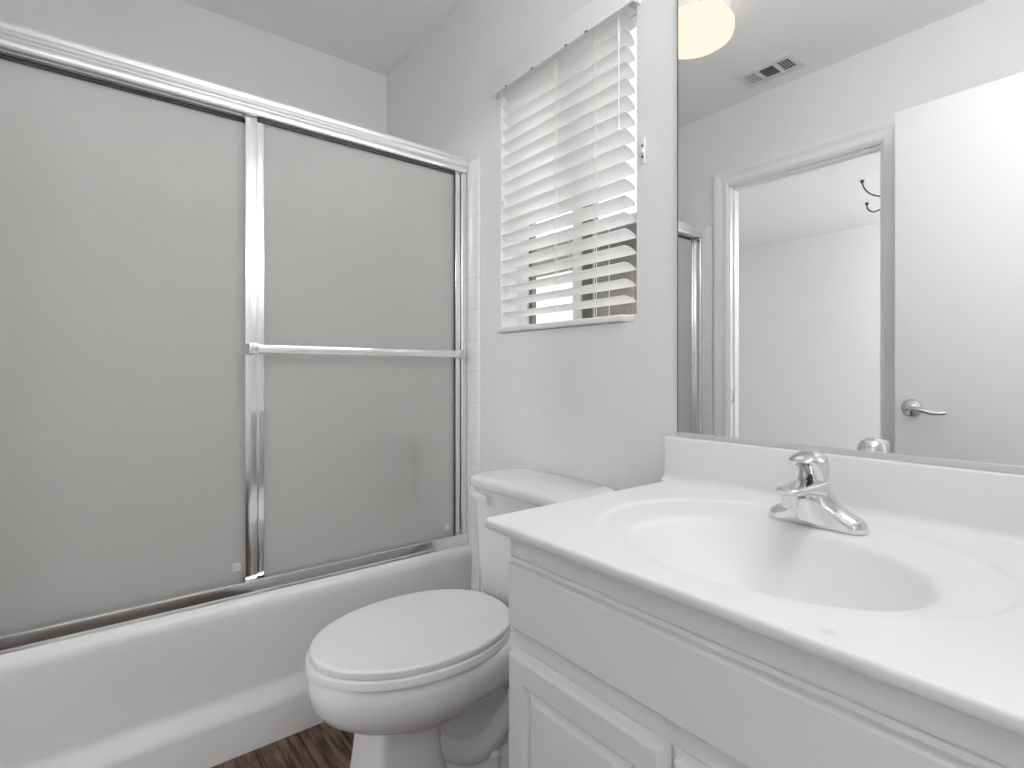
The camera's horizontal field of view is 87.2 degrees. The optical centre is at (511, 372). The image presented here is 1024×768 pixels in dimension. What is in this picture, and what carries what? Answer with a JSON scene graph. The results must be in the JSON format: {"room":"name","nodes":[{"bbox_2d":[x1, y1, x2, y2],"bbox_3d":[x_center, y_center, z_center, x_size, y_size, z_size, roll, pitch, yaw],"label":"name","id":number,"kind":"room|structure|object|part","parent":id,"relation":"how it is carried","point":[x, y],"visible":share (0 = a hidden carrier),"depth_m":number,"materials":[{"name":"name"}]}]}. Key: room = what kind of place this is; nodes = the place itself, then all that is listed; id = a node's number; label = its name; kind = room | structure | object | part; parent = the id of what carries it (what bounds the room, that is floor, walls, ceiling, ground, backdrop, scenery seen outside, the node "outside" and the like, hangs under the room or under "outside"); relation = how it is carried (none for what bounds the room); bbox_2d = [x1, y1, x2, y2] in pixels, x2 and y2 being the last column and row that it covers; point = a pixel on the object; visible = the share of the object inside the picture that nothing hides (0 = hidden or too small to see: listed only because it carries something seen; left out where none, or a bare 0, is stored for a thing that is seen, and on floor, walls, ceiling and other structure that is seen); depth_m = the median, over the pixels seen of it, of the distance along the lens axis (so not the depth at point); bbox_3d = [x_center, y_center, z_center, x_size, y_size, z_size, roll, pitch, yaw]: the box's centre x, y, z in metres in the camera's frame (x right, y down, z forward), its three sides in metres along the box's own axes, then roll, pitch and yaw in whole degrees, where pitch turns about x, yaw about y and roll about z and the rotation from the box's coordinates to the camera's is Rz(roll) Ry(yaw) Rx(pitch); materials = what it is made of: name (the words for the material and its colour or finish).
{"room":"bathroom","nodes":[
{"label":"bathroom","id":0,"kind":"room"},
{"bbox_2d":[0,0,386,133],"bbox_3d":[-1.227,-0.173,2.090,1.550,2.440,0.100,0,0,-38],"label":"wall","id":1,"kind":"structure","parent":0,"point":[179,36],"depth_m":2.08,"materials":[{"name":"white paint"}]},
{"bbox_2d":[211,722,353,767],"bbox_3d":[-1.822,1.072,0.280,4.970,0.050,5.700,0,0,-38],"label":"floor","id":2,"kind":"structure","parent":0,"point":[321,745],"depth_m":1.48,"materials":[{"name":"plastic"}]},
{"bbox_2d":[0,544,471,767],"bbox_3d":[-0.964,0.838,1.758,1.530,0.418,0.728,0,0,-38],"label":"bathtub","id":3,"kind":"object","parent":2,"relation":"on","point":[208,686],"visible":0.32,"depth_m":1.41,"materials":[{"name":"white ceramic"}]},
{"bbox_2d":[0,544,465,655],"bbox_3d":[-0.974,0.805,1.771,1.528,0.353,0.696,0,0,-38],"label":"basin","id":4,"kind":"object","parent":3,"relation":"in","point":[296,640],"depth_m":1.56,"materials":[{"name":"white ceramic"}]},
{"bbox_2d":[0,20,467,653],"bbox_3d":[-0.772,-0.081,1.516,1.528,1.420,0.102,0,0,-38],"label":"sliding shower door","id":5,"kind":"structure","parent":3,"relation":"on","point":[233,323],"depth_m":1.49,"materials":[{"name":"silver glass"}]},
{"bbox_3d":[-1.053,-0.057,1.336,0.794,1.344,0.005,0,0,-38],"label":"sliding panel","id":6,"kind":"part","parent":5,"relation":"part of","materials":[{"name":"grey glass"}]},
{"bbox_3d":[-1.049,-0.726,1.339,0.764,0.010,0.018,0,0,-38],"label":"rail","id":7,"kind":"part","parent":5,"relation":"part of","materials":[{"name":"grey metal"}]},
{"bbox_3d":[-0.783,-0.761,1.529,1.528,0.060,0.067,0,0,-38],"label":"header rail","id":8,"kind":"part","parent":5,"relation":"part of","materials":[{"name":"silver metal"}]},
{"bbox_3d":[-0.475,-0.726,1.758,0.671,0.010,0.018,0,0,-38],"label":"rail","id":9,"kind":"part","parent":5,"relation":"part of","materials":[{"name":"grey metal"}]},
{"bbox_3d":[-0.479,-0.057,1.755,0.701,1.344,0.005,0,0,-38],"label":"sliding panel","id":10,"kind":"part","parent":5,"relation":"part of","materials":[{"name":"grey glass"}]},
{"bbox_2d":[305,468,614,767],"bbox_3d":[-0.132,0.676,1.353,0.719,0.741,0.475,0,0,-38],"label":"toilet","id":11,"kind":"object","parent":2,"relation":"on","point":[418,679],"visible":0.8,"depth_m":1.26,"materials":[{"name":"white ceramic"}]},
{"bbox_3d":[-0.245,0.651,1.320,0.501,0.020,0.384,0,0,-38],"label":"seat","id":12,"kind":"part","parent":11,"relation":"part of","materials":[{"name":"white plastic"}]},
{"bbox_3d":[-0.237,0.630,1.326,0.502,0.020,0.372,0,0,-38],"label":"lid","id":13,"kind":"part","parent":11,"relation":"part of","materials":[{"name":"white plastic"}]},
{"bbox_3d":[-0.101,0.364,1.556,0.012,0.029,0.095,0,0,-33],"label":"handle","id":14,"kind":"part","parent":11,"relation":"part of","materials":[{"name":"white plastic"}]},
{"bbox_3d":[0.075,0.501,1.516,0.177,0.320,0.451,0,0,-38],"label":"tank","id":15,"kind":"part","parent":11,"relation":"part of","materials":[{"name":"white ceramic"}]},
{"bbox_3d":[0.072,0.323,1.514,0.200,0.034,0.475,0,0,-38],"label":"tank lid","id":16,"kind":"part","parent":11,"relation":"part of","materials":[{"name":"white ceramic"}]},
{"bbox_2d":[508,538,1023,767],"bbox_3d":[0.442,0.661,0.781,0.532,0.772,0.808,0,0,-38],"label":"vanity cabinet","id":17,"kind":"object","parent":2,"relation":"on","point":[605,671],"visible":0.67,"depth_m":0.66,"materials":[{"name":"white paint"}]},
{"bbox_3d":[0.096,0.706,0.804,0.018,0.472,0.324,0,0,-38],"label":"door","id":18,"kind":"part","parent":17,"relation":"part of","materials":[{"name":"white paint"}]},
{"bbox_3d":[0.295,0.706,0.551,0.018,0.472,0.310,0,0,-38],"label":"door","id":19,"kind":"part","parent":17,"relation":"part of","materials":[{"name":"white paint"}]},
{"bbox_2d":[485,436,1023,737],"bbox_3d":[0.424,0.274,0.793,0.562,0.240,0.850,0,0,-38],"label":"countertop","id":20,"kind":"structure","parent":17,"relation":"on","point":[928,604],"depth_m":0.82,"materials":[{"name":"stone"}]},
{"bbox_2d":[769,450,868,534],"bbox_3d":[0.486,0.196,0.895,0.142,0.128,0.156,0,0,-38],"label":"faucet","id":21,"kind":"object","parent":20,"relation":"on","point":[809,500],"visible":1,"depth_m":0.89,"materials":[{"name":"silver metal"}]},
{"bbox_3d":[0.474,0.200,0.885,0.111,0.038,0.051,0,0,-38],"label":"spout","id":22,"kind":"part","parent":21,"relation":"part of","materials":[{"name":"silver metal"}]},
{"bbox_3d":[0.499,0.164,0.905,0.081,0.066,0.049,0,0,-38],"label":"handle","id":23,"kind":"part","parent":21,"relation":"part of","materials":[{"name":"silver metal"}]},
{"bbox_2d":[181,0,463,75],"bbox_3d":[-1.822,-1.418,0.280,4.970,0.050,5.700,0,0,-38],"label":"ceiling","id":24,"kind":"structure","parent":0,"point":[377,36],"depth_m":2.14,"materials":[{"name":"white paint"}]},
{"bbox_2d":[387,0,676,593],"bbox_3d":[0.623,-0.173,1.099,0.120,2.440,3.950,0,0,-38],"label":"wall","id":25,"kind":"structure","parent":0,"point":[597,404],"depth_m":1.63,"materials":[{"name":"white paint"}]},
{"bbox_2d":[460,156,479,591],"bbox_3d":[-0.354,0.136,2.227,0.010,1.822,0.768,0,0,-38],"label":"wall tile","id":26,"kind":"structure","parent":25,"relation":"attached to","point":[473,166],"depth_m":1.95,"materials":[{"name":"white tile"}]},
{"bbox_2d":[519,13,636,324],"bbox_3d":[0.216,-0.572,1.670,0.044,0.882,0.578,0,0,-38],"label":"window","id":27,"kind":"structure","parent":25,"relation":"in","point":[589,312],"depth_m":1.65,"materials":[{"name":"white plastic"}]},
{"bbox_3d":[0.147,-0.572,1.763,0.018,0.822,0.262,0,0,-38],"label":"sliding sash","id":28,"kind":"part","parent":27,"relation":"part of","materials":[{"name":"white metal"}]},
{"bbox_2d":[489,0,640,332],"bbox_3d":[0.146,-0.574,1.618,0.083,0.879,0.618,0,0,-38],"label":"window blind","id":29,"kind":"object","parent":27,"relation":"attached to","point":[568,121],"visible":1,"depth_m":1.59,"materials":[{"name":"white plastic"}]},
{"bbox_3d":[0.152,-0.560,1.632,0.056,0.825,0.011,0,0,-38],"label":"ladder cord","id":30,"kind":"part","parent":29,"relation":"part of","materials":[{"name":"white fabric"}]},
{"bbox_3d":[0.138,-0.143,1.637,0.052,0.018,0.554,0,0,-38],"label":"rail","id":31,"kind":"part","parent":29,"relation":"part of","materials":[{"name":"white"}]},
{"bbox_3d":[0.251,-0.560,1.507,0.056,0.825,0.011,0,0,-38],"label":"ladder cord","id":32,"kind":"part","parent":29,"relation":"part of","materials":[{"name":"white fabric"}]},
{"bbox_2d":[639,138,644,163],"bbox_3d":[0.330,-0.560,1.360,0.014,0.065,0.010,0,0,-38],"label":"cleat","id":33,"kind":"object","parent":25,"relation":"attached to","point":[642,149],"visible":1,"depth_m":1.36,"materials":[{"name":"white metal"}]},
{"bbox_2d":[660,436,1023,546],"bbox_3d":[0.629,0.207,0.956,0.038,0.107,0.850,0,0,-38],"label":"backsplash","id":34,"kind":"structure","parent":25,"relation":"attached to","point":[972,503],"depth_m":0.93,"materials":[{"name":"stone"}]},
{"bbox_2d":[675,0,1023,474],"bbox_3d":[0.649,-0.392,0.959,0.009,1.092,0.830,0,0,-38],"label":"wall mirror","id":35,"kind":"object","parent":25,"relation":"attached to","point":[850,173],"visible":1,"depth_m":0.98,"materials":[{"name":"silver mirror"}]},
{"label":"outside","id":36,"kind":"structure","parent":0,"visible":0},
{"bbox_3d":[3.307,1.087,8.994,13.870,0.040,18.000,0,0,-38],"label":"ground","id":37,"kind":"structure","parent":36,"visible":0},
{"bbox_2d":[536,253,572,307],"bbox_3d":[0.825,-0.733,12.832,4.000,3.560,8.500,0,0,-38],"label":"house","id":38,"kind":"structure","parent":37,"relation":"on","point":[564,300],"depth_m":10.31,"materials":[{"name":"white paint"}]},
{"bbox_2d":[536,310,572,323],"bbox_3d":[0.246,0.057,8.019,0.120,1.980,4.130,0,0,-38],"label":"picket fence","id":39,"kind":"object","parent":37,"relation":"on","point":[561,316],"visible":0.02,"depth_m":7.50,"materials":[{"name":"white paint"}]},
{"bbox_2d":[536,211,636,316],"bbox_3d":[3.561,-0.383,4.540,4.000,2.860,5.900,0,0,-38],"label":"house","id":40,"kind":"structure","parent":37,"relation":"on","point":[629,308],"depth_m":5.24,"materials":[{"name":"brown paint"}]}
]}

